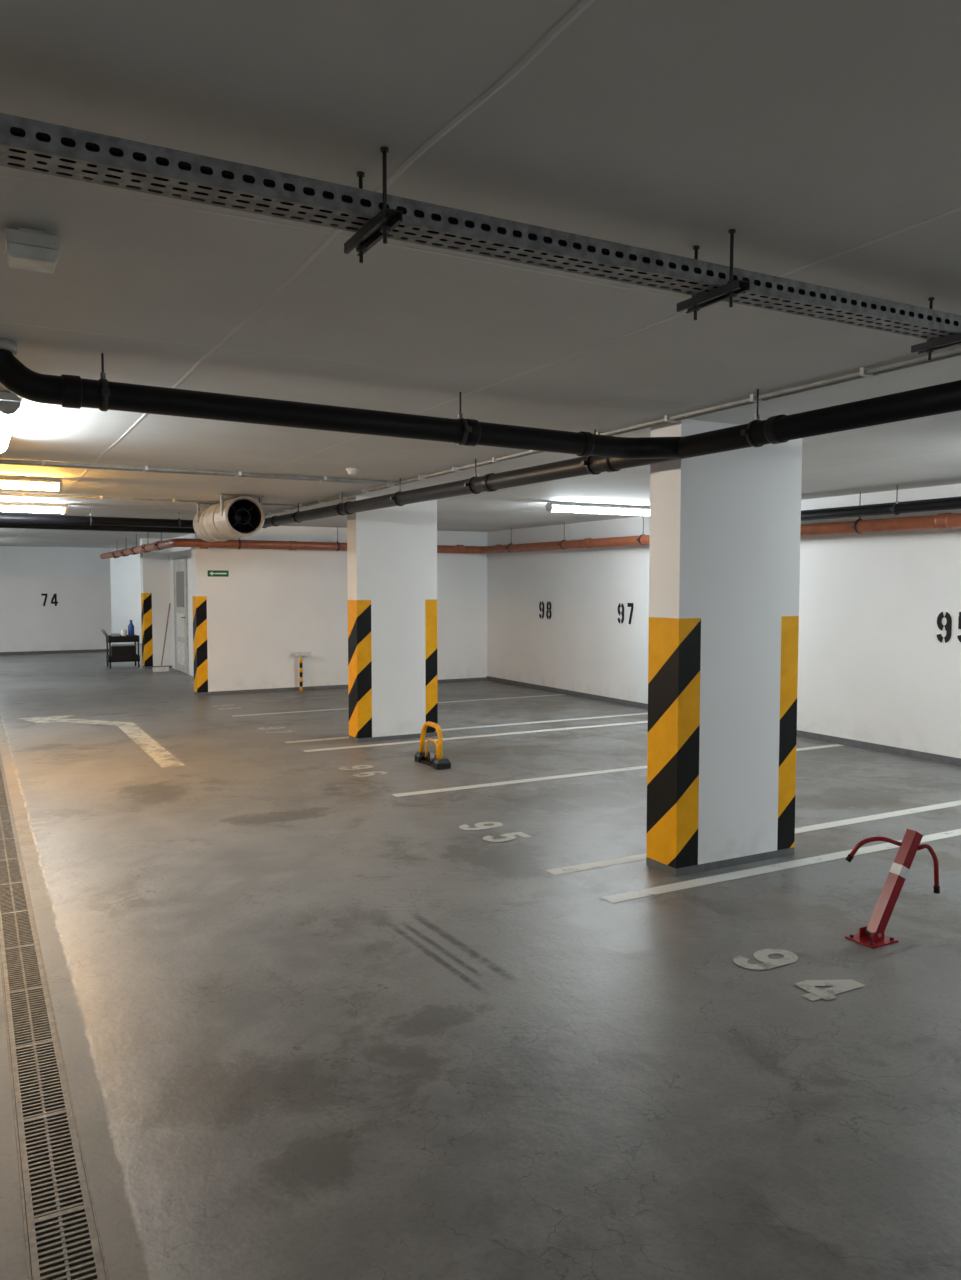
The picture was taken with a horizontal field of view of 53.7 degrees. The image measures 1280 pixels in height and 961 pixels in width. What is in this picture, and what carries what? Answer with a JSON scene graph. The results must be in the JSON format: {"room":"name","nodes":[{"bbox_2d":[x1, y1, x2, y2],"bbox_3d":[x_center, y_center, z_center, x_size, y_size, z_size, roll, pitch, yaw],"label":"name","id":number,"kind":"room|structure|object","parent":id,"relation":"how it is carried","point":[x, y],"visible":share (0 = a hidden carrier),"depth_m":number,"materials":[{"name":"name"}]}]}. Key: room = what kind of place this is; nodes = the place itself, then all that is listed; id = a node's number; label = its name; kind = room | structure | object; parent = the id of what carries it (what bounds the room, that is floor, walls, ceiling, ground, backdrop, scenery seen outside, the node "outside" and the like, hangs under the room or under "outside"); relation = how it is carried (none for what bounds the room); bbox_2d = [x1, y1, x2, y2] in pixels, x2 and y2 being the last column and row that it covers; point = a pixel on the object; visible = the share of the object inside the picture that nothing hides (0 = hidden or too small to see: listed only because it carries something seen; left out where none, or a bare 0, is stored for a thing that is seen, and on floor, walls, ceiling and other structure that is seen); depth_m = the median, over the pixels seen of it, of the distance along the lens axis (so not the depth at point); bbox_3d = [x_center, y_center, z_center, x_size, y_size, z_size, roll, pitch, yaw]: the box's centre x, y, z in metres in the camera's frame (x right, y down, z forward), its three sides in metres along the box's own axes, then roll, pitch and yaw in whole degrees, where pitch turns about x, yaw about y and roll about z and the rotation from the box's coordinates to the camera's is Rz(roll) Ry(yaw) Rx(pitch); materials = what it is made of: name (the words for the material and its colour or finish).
{"room":"parking garage","nodes":[
{"label":"parking garage","id":0,"kind":"room"},
{"bbox_2d":[0,546,111,651],"bbox_3d":[-12.693,-0.849,20.886,8.550,2.490,0.257,-2,4,-28],"label":"wall","id":1,"kind":"structure","parent":0,"point":[80,579],"depth_m":22.22,"materials":[{"name":"white paint"}]},
{"bbox_2d":[0,649,108,654],"bbox_3d":[-12.632,0.366,20.843,8.550,0.070,0.012,-2,4,-28],"label":"baseboard","id":2,"kind":"structure","parent":1,"relation":"attached to","point":[91,650],"depth_m":22.25,"materials":[{"name":"grey paint"}]},
{"bbox_2d":[110,553,141,643],"bbox_3d":[-8.411,-1.192,26.833,4.650,2.490,0.250,-2,4,-28],"label":"wall","id":3,"kind":"structure","parent":0,"point":[125,578],"depth_m":25.98,"materials":[{"name":"white paint"}]},
{"bbox_2d":[170,534,193,676],"bbox_3d":[-4.767,-0.585,16.316,0.200,2.490,4.750,-2,4,-28],"label":"wall","id":4,"kind":"structure","parent":0,"point":[175,552],"depth_m":16.93,"materials":[{"name":"white paint"}]},
{"bbox_2d":[173,557,188,674],"bbox_3d":[-5.521,-0.454,17.424,0.080,2.100,1.140,-2,4,-28],"label":"door","id":5,"kind":"structure","parent":4,"relation":"in","point":[180,582],"depth_m":17.36,"materials":[{"name":"paint"}]},
{"bbox_2d":[191,526,486,695],"bbox_3d":[-2.052,-0.506,14.944,4.790,2.490,0.250,-2,4,-28],"label":"wall","id":6,"kind":"structure","parent":0,"point":[273,605],"depth_m":14.39,"materials":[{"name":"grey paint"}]},
{"bbox_2d":[208,570,228,576],"bbox_3d":[-3.815,-0.967,13.813,0.300,0.090,0.011,-2,4,-28],"label":"exit sign","id":7,"kind":"object","parent":6,"relation":"attached to","point":[211,573],"visible":1,"depth_m":13.81,"materials":[{"name":"green plastic"}]},
{"bbox_2d":[210,677,486,694],"bbox_3d":[-1.920,0.716,14.937,4.608,0.050,0.012,-2,4,-28],"label":"baseboard","id":8,"kind":"structure","parent":6,"relation":"attached to","point":[481,678],"depth_m":14.46,"materials":[{"name":"grey paint"}]},
{"bbox_2d":[0,643,960,1279],"bbox_3d":[-3.670,1.171,9.182,13.800,0.205,36.100,-2,4,-28],"label":"floor","id":9,"kind":"structure","parent":0,"point":[313,1022],"depth_m":3.65,"materials":[{"name":"concrete"}]},
{"bbox_2d":[0,752,109,1279],"bbox_3d":[-3.719,1.176,7.305,0.164,0.010,32.250,-2,4,-28],"label":"drain grate","id":10,"kind":"object","parent":9,"relation":"on","point":[62,1238],"visible":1,"depth_m":2.92,"materials":[{"name":"metal"}]},
{"bbox_2d":[101,620,139,668],"bbox_3d":[-7.023,0.074,18.519,0.653,0.920,0.488,-2,4,-28],"label":"cart","id":11,"kind":"object","parent":9,"relation":"on","point":[117,653],"visible":1,"depth_m":18.41,"materials":[{"name":"metal"}]},
{"bbox_2d":[140,538,171,668],"bbox_3d":[-6.188,-0.706,18.414,0.700,2.490,0.300,-2,4,-28],"label":"concrete pillar","id":12,"kind":"structure","parent":9,"relation":"on","point":[154,565],"depth_m":18.23,"materials":[{"name":"grey paint"}]},
{"bbox_2d":[153,603,170,671],"bbox_3d":[-5.888,-0.055,17.835,0.260,1.256,0.704,1,3,12],"label":"push broom","id":13,"kind":"object","parent":9,"relation":"on","point":[155,669],"visible":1,"depth_m":17.69,"materials":[{"name":"brown wood"}]},
{"bbox_2d":[294,652,310,690],"bbox_3d":[-2.690,0.481,14.373,0.250,0.585,0.065,-2,4,-28],"label":"post","id":14,"kind":"object","parent":9,"relation":"on","point":[300,654],"visible":1,"depth_m":14.35,"materials":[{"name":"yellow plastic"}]},
{"bbox_2d":[347,496,437,742],"bbox_3d":[-0.912,-0.216,9.912,0.900,2.490,0.260,-2,4,-28],"label":"concrete pillar","id":15,"kind":"structure","parent":9,"relation":"on","point":[392,551],"depth_m":9.78,"materials":[{"name":"grey paint"}]},
{"bbox_2d":[233,694,564,716],"bbox_3d":[-0.899,0.864,12.772,4.860,0.001,0.100,-2,4,-28],"label":"parking line","id":16,"kind":"object","parent":9,"relation":"on","point":[557,694],"visible":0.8,"depth_m":12.34,"materials":[{"name":"paint"}]},
{"bbox_2d":[415,721,450,769],"bbox_3d":[-0.415,0.922,8.483,0.165,0.381,0.480,-2,4,-28],"label":"barrier","id":17,"kind":"object","parent":9,"relation":"on","point":[438,762],"visible":1,"depth_m":8.43,"materials":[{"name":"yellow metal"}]},
{"bbox_2d":[286,713,647,742],"bbox_3d":[0.157,0.977,10.822,4.860,0.001,0.100,-2,4,-28],"label":"parking line","id":18,"kind":"object","parent":9,"relation":"on","point":[638,713],"visible":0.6,"depth_m":10.92,"materials":[{"name":"paint"}]},
{"bbox_2d":[302,721,647,751],"bbox_3d":[0.433,1.006,10.313,4.860,0.001,0.100,-2,4,-28],"label":"parking line","id":19,"kind":"object","parent":9,"relation":"on","point":[642,721],"visible":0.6,"depth_m":10.05,"materials":[{"name":"paint"}]},
{"bbox_2d":[392,744,843,796],"bbox_3d":[1.479,1.117,8.381,4.860,0.001,0.100,-2,4,-28],"label":"parking line","id":20,"kind":"object","parent":9,"relation":"on","point":[832,745],"visible":0.8,"depth_m":7.83,"materials":[{"name":"paint"}]},
{"bbox_2d":[646,419,801,876],"bbox_3d":[1.409,0.040,5.479,0.900,2.490,0.260,-2,4,-28],"label":"concrete pillar","id":21,"kind":"structure","parent":9,"relation":"on","point":[725,527],"depth_m":5.33,"materials":[{"name":"grey paint"}]},
{"bbox_2d":[546,800,960,874],"bbox_3d":[2.525,1.229,6.449,4.860,0.001,0.100,-2,4,-28],"label":"parking line","id":22,"kind":"object","parent":9,"relation":"on","point":[561,870],"visible":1,"depth_m":6.30,"materials":[{"name":"paint"}]},
{"bbox_2d":[601,829,960,902],"bbox_3d":[2.777,1.256,5.983,4.860,0.001,0.100,-2,4,-28],"label":"parking line","id":23,"kind":"object","parent":9,"relation":"on","point":[832,856],"visible":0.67,"depth_m":5.33,"materials":[{"name":"paint"}]},
{"bbox_2d":[845,829,939,948],"bbox_3d":[1.848,1.110,4.383,0.413,0.478,0.323,-2,4,-28],"label":"post","id":24,"kind":"object","parent":9,"relation":"on","point":[872,936],"visible":1,"depth_m":4.32,"materials":[{"name":"metal"}]},
{"bbox_2d":[0,0,960,551],"bbox_3d":[-3.670,-1.512,9.028,13.800,0.200,36.100,-2,4,-28],"label":"ceiling","id":25,"kind":"structure","parent":0,"point":[826,134],"depth_m":2.39,"materials":[{"name":"paint"}]},
{"bbox_2d":[0,392,20,452],"bbox_3d":[-2.520,-1.126,5.004,0.110,0.107,1.500,-2,4,-28],"label":"lamp","id":26,"kind":"object","parent":25,"relation":"attached to","point":[9,402],"visible":0.99,"depth_m":4.43,"materials":[{"name":"white plastic"}]},
{"bbox_2d":[0,476,62,490],"bbox_3d":[-4.155,-1.275,7.583,1.500,0.107,0.110,-2,4,-28],"label":"lamp","id":27,"kind":"object","parent":25,"relation":"attached to","point":[20,482],"visible":1,"depth_m":7.79,"materials":[{"name":"white plastic"}]},
{"bbox_2d":[4,227,60,273],"bbox_3d":[-1.135,-0.989,2.403,0.124,0.081,0.120,-2,4,-28],"label":"emergency light","id":28,"kind":"object","parent":25,"relation":"attached to","point":[24,248],"visible":1,"depth_m":2.36,"materials":[{"name":"white plastic"}]},
{"bbox_2d":[0,502,67,513],"bbox_3d":[-5.202,-1.419,10.082,1.500,0.107,0.110,-2,4,-28],"label":"lamp","id":29,"kind":"object","parent":25,"relation":"attached to","point":[4,507],"visible":1,"depth_m":10.24,"materials":[{"name":"white plastic"}]},
{"bbox_2d":[193,494,264,541],"bbox_3d":[-2.632,-1.254,9.946,0.464,0.419,1.500,-2,4,-28],"label":"fan","id":30,"kind":"object","parent":25,"relation":"hanging from","point":[241,516],"visible":0.98,"depth_m":9.59,"materials":[{"name":"beige metal"}]},
{"bbox_2d":[346,468,358,474],"bbox_3d":[-0.977,-1.285,7.254,0.100,0.047,0.100,-2,4,-28],"label":"smoke detector","id":31,"kind":"object","parent":25,"relation":"attached to","point":[351,471],"visible":1,"depth_m":7.22,"materials":[{"name":"white plastic"}]},
{"bbox_2d":[0,113,960,359],"bbox_3d":[1.288,-0.959,2.823,9.400,0.189,0.230,-2,4,-28],"label":"cable tray","id":32,"kind":"object","parent":25,"relation":"attached to","point":[26,144],"visible":1,"depth_m":2.03,"materials":[{"name":"metal"}]},
{"bbox_2d":[0,338,960,533],"bbox_3d":[-2.370,-0.879,2.105,8.678,0.266,19.040,-2,4,-28],"label":"drain pipe","id":33,"kind":"object","parent":25,"relation":"attached to","point":[599,453],"visible":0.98,"depth_m":4.21,"materials":[{"name":"plastic"}]},
{"bbox_2d":[0,347,960,515],"bbox_3d":[-2.787,-1.044,2.928,8.735,0.031,19.900,-2,4,-28],"label":"conduit","id":34,"kind":"object","parent":25,"relation":"attached to","point":[864,372],"depth_m":6.78,"materials":[{"name":"metal"}]},
{"bbox_2d":[100,492,960,558],"bbox_3d":[0.655,-1.220,9.394,5.091,0.425,28.000,-2,4,-28],"label":"pipe","id":35,"kind":"object","parent":25,"relation":"hanging from","point":[941,520],"visible":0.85,"depth_m":13.38,"materials":[{"name":"plastic"}]},
{"bbox_2d":[546,502,649,515],"bbox_3d":[1.381,-1.440,10.458,1.500,0.107,0.110,-2,4,-28],"label":"lamp","id":36,"kind":"object","parent":25,"relation":"attached to","point":[550,506],"visible":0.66,"depth_m":10.35,"materials":[{"name":"white plastic"}]},
{"bbox_2d":[801,485,960,520],"bbox_3d":[5.927,-1.018,4.509,0.239,0.264,14.385,-2,4,-28],"label":"pipe","id":37,"kind":"object","parent":25,"relation":"attached to","point":[950,503],"visible":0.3,"depth_m":8.58,"materials":[{"name":"plastic"}]},
{"bbox_2d":[487,484,960,757],"bbox_3d":[2.243,-0.353,12.297,0.258,2.490,35.500,-2,4,-28],"label":"wall","id":38,"kind":"structure","parent":0,"point":[873,666],"depth_m":9.68,"materials":[{"name":"white paint"}]},
{"bbox_2d":[487,676,960,766],"bbox_3d":[5.341,1.200,6.378,0.012,0.070,22.000,-2,4,-28],"label":"baseboard","id":39,"kind":"structure","parent":38,"relation":"attached to","point":[949,760],"depth_m":9.68,"materials":[{"name":"grey paint"}]}
]}

